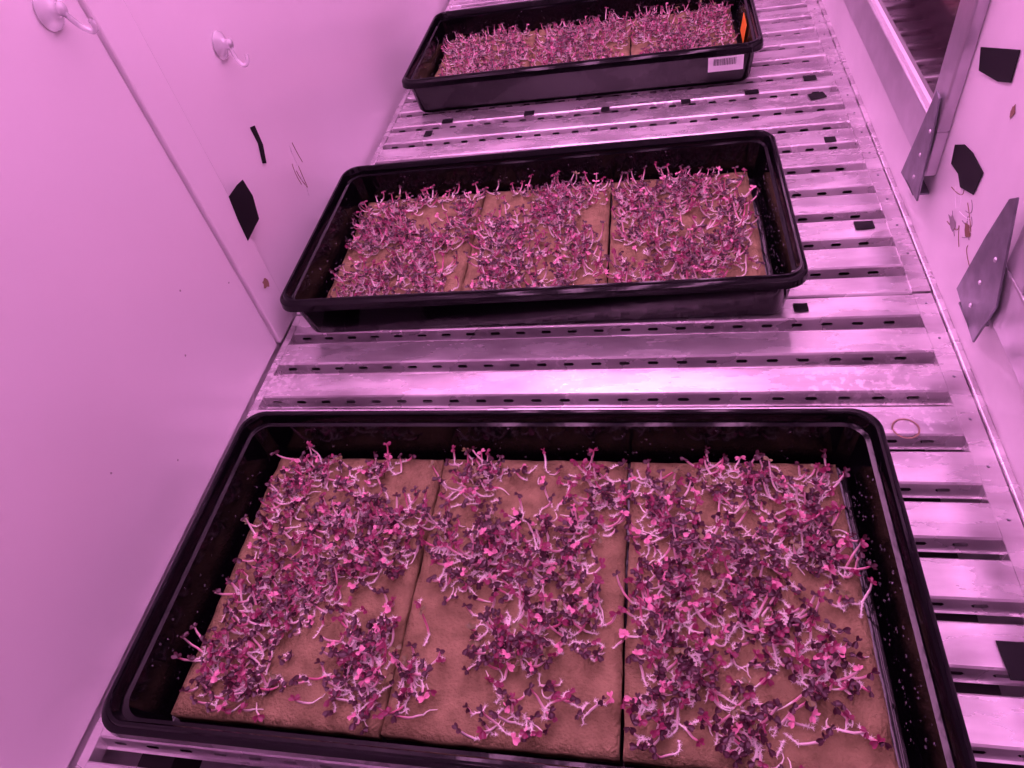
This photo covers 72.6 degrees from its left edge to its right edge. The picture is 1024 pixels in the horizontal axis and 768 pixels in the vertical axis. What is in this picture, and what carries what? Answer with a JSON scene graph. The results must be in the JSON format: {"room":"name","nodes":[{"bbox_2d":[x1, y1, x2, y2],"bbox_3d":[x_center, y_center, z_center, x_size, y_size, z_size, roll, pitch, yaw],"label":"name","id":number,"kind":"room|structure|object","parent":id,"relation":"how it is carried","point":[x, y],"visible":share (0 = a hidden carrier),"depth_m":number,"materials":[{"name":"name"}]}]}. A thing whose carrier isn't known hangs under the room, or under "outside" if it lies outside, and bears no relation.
{"room":"indoor plant nursery","nodes":[
{"label":"indoor plant nursery","id":0,"kind":"room"},
{"bbox_2d":[68,0,449,767],"bbox_3d":[-0.294,-0.640,0.926,0.056,1.650,3.400,-1,48,12],"label":"wall","id":1,"kind":"structure","parent":0,"point":[323,78],"depth_m":0.85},
{"bbox_2d":[0,0,276,767],"bbox_3d":[-0.452,0.016,0.016,0.004,1.148,1.192,-1,48,12],"label":"wall panel","id":2,"kind":"object","parent":1,"relation":"attached to","point":[101,235],"depth_m":0.55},
{"bbox_2d":[32,0,98,33],"bbox_3d":[-0.330,-0.274,0.518,0.028,0.036,0.028,-1,48,12],"label":"hook","id":3,"kind":"object","parent":2,"relation":"attached to","point":[52,14],"visible":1,"depth_m":0.52,"materials":[{"name":"white plastic"}]},
{"bbox_2d":[32,0,67,31],"bbox_3d":[-0.338,-0.277,0.516,0.012,0.028,0.028,-1,71,12],"label":"cup","id":4,"kind":"object","parent":3,"relation":"attached to","point":[52,14],"depth_m":0.51,"materials":[{"name":"clear plastic"}]},
{"bbox_2d":[77,0,292,342],"bbox_3d":[-0.368,-0.447,0.421,0.008,1.148,0.045,-1,48,12],"label":"trim","id":5,"kind":"structure","parent":1,"relation":"attached to","point":[119,33],"depth_m":0.66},
{"bbox_2d":[212,30,249,66],"bbox_3d":[-0.290,-0.350,0.728,0.028,0.037,0.028,-1,48,12],"label":"hook","id":6,"kind":"object","parent":1,"relation":"attached to","point":[221,45],"visible":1,"depth_m":0.72,"materials":[{"name":"white plastic"}]},
{"bbox_2d":[212,30,233,59],"bbox_3d":[-0.298,-0.353,0.726,0.012,0.028,0.028,-1,37,12],"label":"cup","id":7,"kind":"object","parent":6,"relation":"attached to","point":[221,45],"depth_m":0.72,"materials":[{"name":"clear plastic"}]},
{"bbox_2d":[229,180,258,239],"bbox_3d":[-0.288,-0.189,0.754,0.001,0.051,0.045,-1,48,12],"label":"tape patch","id":8,"kind":"object","parent":1,"relation":"attached to","point":[241,198],"visible":1,"depth_m":0.75,"materials":[{"name":"black plastic"}]},
{"bbox_2d":[250,125,265,162],"bbox_3d":[-0.288,-0.272,0.795,0.001,0.044,0.018,-1,48,12],"label":"tape patch","id":9,"kind":"object","parent":1,"relation":"attached to","point":[253,128],"visible":1,"depth_m":0.80,"materials":[{"name":"black plastic"}]},
{"bbox_2d":[262,278,268,287],"bbox_3d":[-0.280,-0.114,0.792,0.001,0.014,0.013,-1,48,12],"label":"scuff patch","id":10,"kind":"object","parent":1,"relation":"attached to","point":[265,282],"visible":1,"depth_m":0.79,"materials":[{"name":"brown"}]},
{"bbox_2d":[435,326,819,408],"bbox_3d":[0.229,-0.076,1.465,0.837,0.060,3.520,-1,48,12],"label":"slots","id":11,"kind":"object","parent":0,"point":[770,326],"depth_m":1.34,"materials":[{"name":"black"}]},
{"bbox_2d":[811,0,1023,757],"bbox_3d":[0.467,-0.650,0.760,0.060,1.650,3.400,-1,48,12],"label":"wall","id":12,"kind":"structure","parent":0,"point":[982,122],"depth_m":0.62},
{"bbox_2d":[75,0,1023,767],"bbox_3d":[0.125,-0.287,1.000,0.706,0.072,2.720,-1,48,12],"label":"metal shelf","id":13,"kind":"object","parent":12,"relation":"attached to","point":[863,280],"visible":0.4,"depth_m":0.73,"materials":[{"name":"metal"}]},
{"bbox_2d":[424,130,432,136],"bbox_3d":[-0.134,-0.400,1.114,0.012,0.001,0.017,-1,48,12],"label":"tape patch","id":14,"kind":"object","parent":13,"relation":"on","point":[427,133],"visible":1,"depth_m":1.11,"materials":[{"name":"black plastic"}]},
{"bbox_2d":[442,118,452,123],"bbox_3d":[-0.105,-0.426,1.132,0.018,0.001,0.012,-1,48,12],"label":"tape patch","id":15,"kind":"object","parent":13,"relation":"on","point":[444,121],"visible":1,"depth_m":1.13,"materials":[{"name":"black plastic"}]},
{"bbox_2d":[524,110,533,115],"bbox_3d":[0.027,-0.428,1.103,0.016,0.001,0.014,-1,48,12],"label":"tape patch","id":16,"kind":"object","parent":13,"relation":"on","point":[526,113],"visible":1,"depth_m":1.10,"materials":[{"name":"black plastic"}]},
{"bbox_2d":[101,408,976,767],"bbox_3d":[0.003,0.148,0.539,0.561,0.062,0.290,-1,48,12],"label":"seedling tray","id":17,"kind":"object","parent":13,"relation":"on","point":[928,729],"visible":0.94,"depth_m":0.56,"materials":[{"name":"black plastic"}]},
{"bbox_2d":[171,458,444,740],"bbox_3d":[-0.159,0.163,0.589,0.167,0.016,0.237,-1,48,12],"label":"mat","id":18,"kind":"object","parent":17,"relation":"in","point":[280,713],"visible":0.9,"depth_m":0.56,"materials":[{"name":"brown fabric"}]},
{"bbox_2d":[381,459,627,763],"bbox_3d":[0.005,0.161,0.553,0.167,0.016,0.238,-1,48,12],"label":"mat","id":19,"kind":"object","parent":17,"relation":"in","point":[599,737],"visible":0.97,"depth_m":0.51,"materials":[{"name":"brown fabric"}]},
{"bbox_2d":[171,441,891,767],"bbox_3d":[0.003,0.147,0.539,0.516,0.024,0.247,-1,48,12],"label":"microgreens","id":20,"kind":"object","parent":17,"relation":"in","point":[777,630],"visible":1,"depth_m":0.53,"materials":[{"name":"purple plant"}]},
{"bbox_2d":[623,462,898,767],"bbox_3d":[0.170,0.159,0.517,0.167,0.016,0.237,-1,48,12],"label":"mat","id":21,"kind":"object","parent":17,"relation":"in","point":[841,749],"visible":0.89,"depth_m":0.48,"materials":[{"name":"brown fabric"}]},
{"bbox_2d":[280,130,807,332],"bbox_3d":[0.031,-0.180,0.832,0.562,0.062,0.287,-1,48,12],"label":"seedling tray","id":22,"kind":"object","parent":13,"relation":"on","point":[306,291],"visible":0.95,"depth_m":0.80,"materials":[{"name":"black plastic"}]},
{"bbox_2d":[327,193,484,297],"bbox_3d":[-0.132,-0.163,0.881,0.167,0.016,0.237,-1,48,12],"label":"mat","id":23,"kind":"object","parent":22,"relation":"in","point":[460,271],"visible":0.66,"depth_m":0.88,"materials":[{"name":"brown fabric"}]},
{"bbox_2d":[462,183,610,290],"bbox_3d":[0.033,-0.167,0.847,0.167,0.016,0.237,-1,48,12],"label":"mat","id":24,"kind":"object","parent":22,"relation":"in","point":[596,212],"visible":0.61,"depth_m":0.84,"materials":[{"name":"brown fabric"}]},
{"bbox_2d":[329,161,764,297],"bbox_3d":[0.032,-0.181,0.832,0.516,0.024,0.252,-1,48,12],"label":"microgreens","id":25,"kind":"object","parent":22,"relation":"in","point":[689,259],"visible":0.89,"depth_m":0.83,"materials":[{"name":"purple plant"}]},
{"bbox_2d":[608,172,765,282],"bbox_3d":[0.198,-0.171,0.812,0.167,0.016,0.237,-1,48,12],"label":"mat","id":26,"kind":"object","parent":22,"relation":"in","point":[755,248],"visible":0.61,"depth_m":0.81,"materials":[{"name":"brown fabric"}]},
{"bbox_2d":[402,0,763,112],"bbox_3d":[0.114,-0.569,1.169,0.558,0.062,0.288,-1,48,12],"label":"seedling tray","id":27,"kind":"object","parent":13,"relation":"on","point":[728,63],"visible":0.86,"depth_m":1.11,"materials":[{"name":"black plastic"}]},
{"bbox_2d":[435,30,537,76],"bbox_3d":[-0.049,-0.555,1.220,0.167,0.016,0.237,-1,48,12],"label":"mat","id":28,"kind":"object","parent":27,"relation":"in","point":[531,40],"visible":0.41,"depth_m":1.24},
{"bbox_2d":[530,20,631,65],"bbox_3d":[0.116,-0.557,1.184,0.167,0.016,0.237,-1,48,12],"label":"mat","id":29,"kind":"object","parent":27,"relation":"in","point":[626,49],"visible":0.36,"depth_m":1.19,"materials":[{"name":"brown fabric"}]},
{"bbox_2d":[438,0,739,75],"bbox_3d":[0.113,-0.571,1.170,0.510,0.025,0.247,-1,48,12],"label":"microgreens","id":30,"kind":"object","parent":27,"relation":"in","point":[582,45],"visible":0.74,"depth_m":1.18,"materials":[{"name":"purple plant"}]},
{"bbox_2d":[631,8,736,54],"bbox_3d":[0.281,-0.559,1.149,0.167,0.016,0.237,-1,48,12],"label":"mat","id":31,"kind":"object","parent":27,"relation":"in","point":[635,49],"visible":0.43,"depth_m":1.16,"materials":[{"name":"brown fabric"}]},
{"bbox_2d":[601,106,609,111],"bbox_3d":[0.143,-0.422,1.071,0.013,0.001,0.012,-1,48,12],"label":"tape patch","id":32,"kind":"object","parent":13,"relation":"attached to","point":[603,109],"visible":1,"depth_m":1.07,"materials":[{"name":"black plastic"}]},
{"bbox_2d":[681,99,690,103],"bbox_3d":[0.261,-0.423,1.046,0.014,0.001,0.012,-1,48,12],"label":"tape patch","id":33,"kind":"object","parent":13,"relation":"attached to","point":[683,101],"visible":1,"depth_m":1.04,"materials":[{"name":"black plastic"}]},
{"bbox_2d":[744,89,758,94],"bbox_3d":[0.355,-0.432,1.032,0.020,0.001,0.012,-1,48,12],"label":"tape patch","id":34,"kind":"object","parent":13,"relation":"on","point":[754,91],"visible":1,"depth_m":1.03,"materials":[{"name":"black plastic"}]},
{"bbox_2d":[793,303,808,311],"bbox_3d":[0.299,-0.079,0.722,0.014,0.001,0.012,-1,48,12],"label":"tape patch","id":35,"kind":"object","parent":13,"relation":"on","point":[798,307],"visible":1,"depth_m":0.72,"materials":[{"name":"black plastic"}]},
{"bbox_2d":[803,75,816,80],"bbox_3d":[0.440,-0.453,1.031,0.018,0.001,0.014,-1,48,12],"label":"tape patch","id":36,"kind":"object","parent":13,"relation":"on","point":[808,77],"visible":1,"depth_m":1.03,"materials":[{"name":"black plastic"}]},
{"bbox_2d":[807,91,826,99],"bbox_3d":[0.435,-0.411,0.994,0.022,0.001,0.017,-9,47,4],"label":"tape patch","id":37,"kind":"object","parent":13,"relation":"on","point":[818,95],"visible":1,"depth_m":0.99,"materials":[{"name":"black plastic"}]},
{"bbox_2d":[824,136,836,142],"bbox_3d":[0.418,-0.321,0.916,0.014,0.001,0.012,-1,48,12],"label":"tape patch","id":38,"kind":"object","parent":13,"relation":"on","point":[832,138],"visible":1,"depth_m":0.92,"materials":[{"name":"black plastic"}]},
{"bbox_2d":[854,220,874,229],"bbox_3d":[0.400,-0.180,0.791,0.020,0.001,0.014,-1,48,12],"label":"tape patch","id":39,"kind":"object","parent":13,"relation":"on","point":[859,225],"visible":1,"depth_m":0.79,"materials":[{"name":"black plastic"}]},
{"bbox_2d":[996,640,1023,680],"bbox_3d":[0.345,0.186,0.469,0.027,0.001,0.027,-1,48,12],"label":"tape patch","id":40,"kind":"object","parent":13,"relation":"on","point":[1012,653],"visible":1,"depth_m":0.47,"materials":[{"name":"black plastic"}]},
{"bbox_2d":[871,0,931,108],"bbox_3d":[0.447,-0.870,0.844,0.009,0.576,1.096,-1,48,12],"label":"gasket","id":41,"kind":"object","parent":12,"relation":"attached to","point":[900,49],"visible":0.4,"depth_m":0.78,"materials":[{"name":"white rubber"}]},
{"bbox_2d":[878,0,959,98],"bbox_3d":[0.449,-0.870,0.844,0.004,0.564,1.084,-1,48,12],"label":"glass","id":42,"kind":"object","parent":41,"relation":"in","point":[923,28],"visible":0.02,"depth_m":0.72,"materials":[{"name":"grey"}]},
{"bbox_2d":[844,0,989,175],"bbox_3d":[0.446,-0.870,0.844,0.012,0.672,1.168,-1,48,12],"label":"frame","id":43,"kind":"object","parent":12,"relation":"attached to","point":[910,109],"visible":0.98,"depth_m":0.71,"materials":[{"name":"metal"}]},
{"bbox_2d":[817,0,1023,526],"bbox_3d":[0.489,-0.431,1.006,0.006,0.014,3.400,-1,48,12],"label":"trim","id":44,"kind":"structure","parent":12,"relation":"attached to","point":[993,436],"depth_m":0.68,"materials":[{"name":"metal"}]},
{"bbox_2d":[901,90,940,200],"bbox_3d":[0.420,-0.245,0.703,0.017,0.110,0.064,-1,48,12],"label":"bracket","id":45,"kind":"object","parent":12,"relation":"attached to","point":[914,168],"visible":1,"depth_m":0.71,"materials":[{"name":"metal"}]},
{"bbox_2d":[948,214,955,231],"bbox_3d":[0.422,-0.156,0.670,0.001,0.012,0.023,-1,48,12],"label":"scuff patch","id":46,"kind":"object","parent":12,"relation":"attached to","point":[951,218],"visible":1,"depth_m":0.67,"materials":[{"name":"grey"}]},
{"bbox_2d":[951,144,982,194],"bbox_3d":[0.414,-0.198,0.638,0.001,0.036,0.071,-1,48,12],"label":"tape patch","id":47,"kind":"object","parent":12,"relation":"attached to","point":[964,161],"visible":1,"depth_m":0.63,"materials":[{"name":"black plastic"}]},
{"bbox_2d":[965,223,970,236],"bbox_3d":[0.415,-0.140,0.636,0.001,0.012,0.018,-1,48,12],"label":"scuff patch","id":48,"kind":"object","parent":12,"relation":"attached to","point":[967,232],"visible":1,"depth_m":0.64,"materials":[{"name":"brown"}]},
{"bbox_2d":[956,197,1018,341],"bbox_3d":[0.391,-0.096,0.561,0.017,0.128,0.069,-1,48,12],"label":"bracket","id":49,"kind":"object","parent":12,"relation":"attached to","point":[979,290],"visible":1,"depth_m":0.56,"materials":[{"name":"metal"}]},
{"bbox_2d":[979,47,1020,82],"bbox_3d":[0.400,-0.268,0.575,0.001,0.043,0.074,-1,48,12],"label":"tape patch","id":50,"kind":"object","parent":12,"relation":"attached to","point":[999,64],"visible":1,"depth_m":0.57,"materials":[{"name":"black plastic"}]},
{"bbox_2d":[990,225,1023,391],"bbox_3d":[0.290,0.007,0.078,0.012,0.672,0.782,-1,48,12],"label":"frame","id":51,"kind":"object","parent":12,"relation":"attached to","point":[1007,320],"visible":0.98,"depth_m":0.53,"materials":[{"name":"metal"}]},
{"bbox_2d":[1010,104,1015,118],"bbox_3d":[0.396,-0.215,0.551,0.001,0.012,0.007,-1,48,12],"label":"scuff patch","id":52,"kind":"object","parent":12,"relation":"attached to","point":[1012,112],"visible":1,"depth_m":0.55,"materials":[{"name":"brown"}]}
]}

